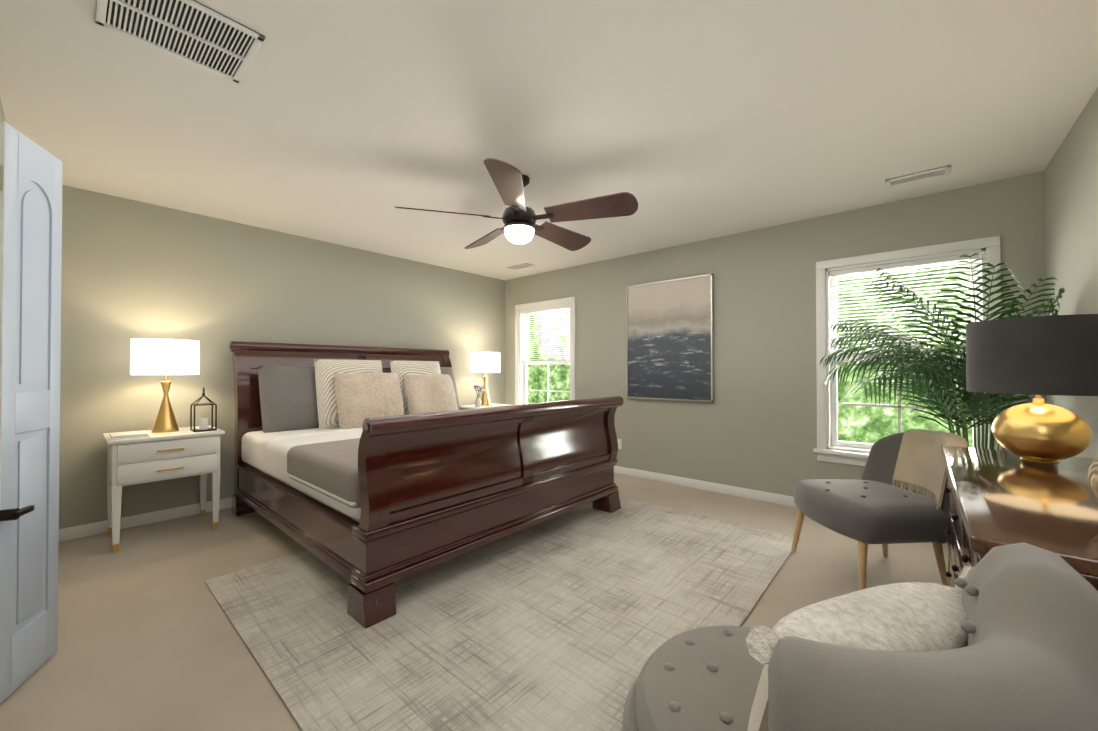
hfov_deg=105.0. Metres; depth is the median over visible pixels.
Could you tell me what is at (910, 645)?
pillow
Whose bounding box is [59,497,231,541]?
baseboard
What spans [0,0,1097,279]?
ceiling
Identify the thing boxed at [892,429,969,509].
throw
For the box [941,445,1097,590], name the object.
dresser
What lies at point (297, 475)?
bedding
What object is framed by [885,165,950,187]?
ceiling vent
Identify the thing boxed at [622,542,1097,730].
armchair
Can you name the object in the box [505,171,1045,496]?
wall
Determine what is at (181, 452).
nightstand
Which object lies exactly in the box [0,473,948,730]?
floor
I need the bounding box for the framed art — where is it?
[626,274,713,401]
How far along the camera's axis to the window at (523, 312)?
5.58 m
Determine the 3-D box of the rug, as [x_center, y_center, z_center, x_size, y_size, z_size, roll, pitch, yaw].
[-0.079,1.192,2.613,2.350,0.011,2.830,0,-1,41]
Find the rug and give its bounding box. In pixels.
[205,497,800,730]
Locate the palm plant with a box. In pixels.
[819,253,1064,449]
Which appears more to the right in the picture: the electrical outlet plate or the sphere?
the sphere
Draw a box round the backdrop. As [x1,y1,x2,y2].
[528,263,972,447]
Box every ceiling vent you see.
[95,0,264,82]
[507,263,534,269]
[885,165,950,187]
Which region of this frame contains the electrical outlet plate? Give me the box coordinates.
[617,438,621,448]
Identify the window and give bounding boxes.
[515,297,574,404]
[813,236,1001,465]
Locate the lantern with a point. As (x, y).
(203, 424)
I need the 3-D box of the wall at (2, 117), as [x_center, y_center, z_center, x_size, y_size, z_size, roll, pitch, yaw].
[-1.615,-0.037,1.031,5.030,2.440,0.150,0,-1,41]
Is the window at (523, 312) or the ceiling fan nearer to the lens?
the ceiling fan
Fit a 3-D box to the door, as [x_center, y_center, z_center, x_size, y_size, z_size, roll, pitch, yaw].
[-1.948,0.163,1.594,0.099,2.030,0.350,0,-1,-24]
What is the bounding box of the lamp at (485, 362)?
[471,352,499,405]
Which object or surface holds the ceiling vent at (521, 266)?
in the ceiling
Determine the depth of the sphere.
1.03 m
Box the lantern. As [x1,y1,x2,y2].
[190,388,216,431]
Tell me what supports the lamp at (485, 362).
on the nightstand at (470, 406)
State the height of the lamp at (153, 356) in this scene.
0.667 m
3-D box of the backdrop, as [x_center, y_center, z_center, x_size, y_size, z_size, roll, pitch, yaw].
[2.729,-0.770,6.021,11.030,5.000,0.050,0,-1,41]
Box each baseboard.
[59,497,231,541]
[614,466,797,507]
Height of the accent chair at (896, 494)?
0.807 m
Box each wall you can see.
[0,99,5,121]
[59,185,504,528]
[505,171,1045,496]
[1044,87,1097,457]
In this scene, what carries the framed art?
attached to the wall at (753, 426)
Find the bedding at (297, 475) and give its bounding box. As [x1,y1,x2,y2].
[242,428,362,522]
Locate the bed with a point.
(372, 475)
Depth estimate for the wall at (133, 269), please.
3.44 m
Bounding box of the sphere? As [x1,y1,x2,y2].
[1088,456,1097,500]
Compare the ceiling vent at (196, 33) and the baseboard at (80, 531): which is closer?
the ceiling vent at (196, 33)
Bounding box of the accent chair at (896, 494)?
[791,429,969,589]
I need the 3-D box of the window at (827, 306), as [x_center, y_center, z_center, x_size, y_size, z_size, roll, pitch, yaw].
[2.651,-0.040,3.193,1.090,1.645,0.205,0,-1,41]
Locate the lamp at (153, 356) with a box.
[130,338,198,432]
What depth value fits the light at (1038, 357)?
1.64 m
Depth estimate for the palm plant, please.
2.52 m
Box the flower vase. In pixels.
[473,385,484,406]
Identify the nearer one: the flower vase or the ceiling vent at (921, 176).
the ceiling vent at (921, 176)
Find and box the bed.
[229,341,623,628]
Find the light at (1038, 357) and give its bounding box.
[966,314,1097,463]
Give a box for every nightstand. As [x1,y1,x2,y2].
[103,425,224,552]
[459,403,508,409]
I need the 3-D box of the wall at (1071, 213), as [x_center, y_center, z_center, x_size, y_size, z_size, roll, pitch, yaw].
[1.803,-0.038,1.010,0.150,2.440,4.610,0,-1,41]
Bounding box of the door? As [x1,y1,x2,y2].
[0,121,62,703]
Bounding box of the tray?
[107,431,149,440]
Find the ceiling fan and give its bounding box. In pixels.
[395,158,637,250]
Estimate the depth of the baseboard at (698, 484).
4.06 m

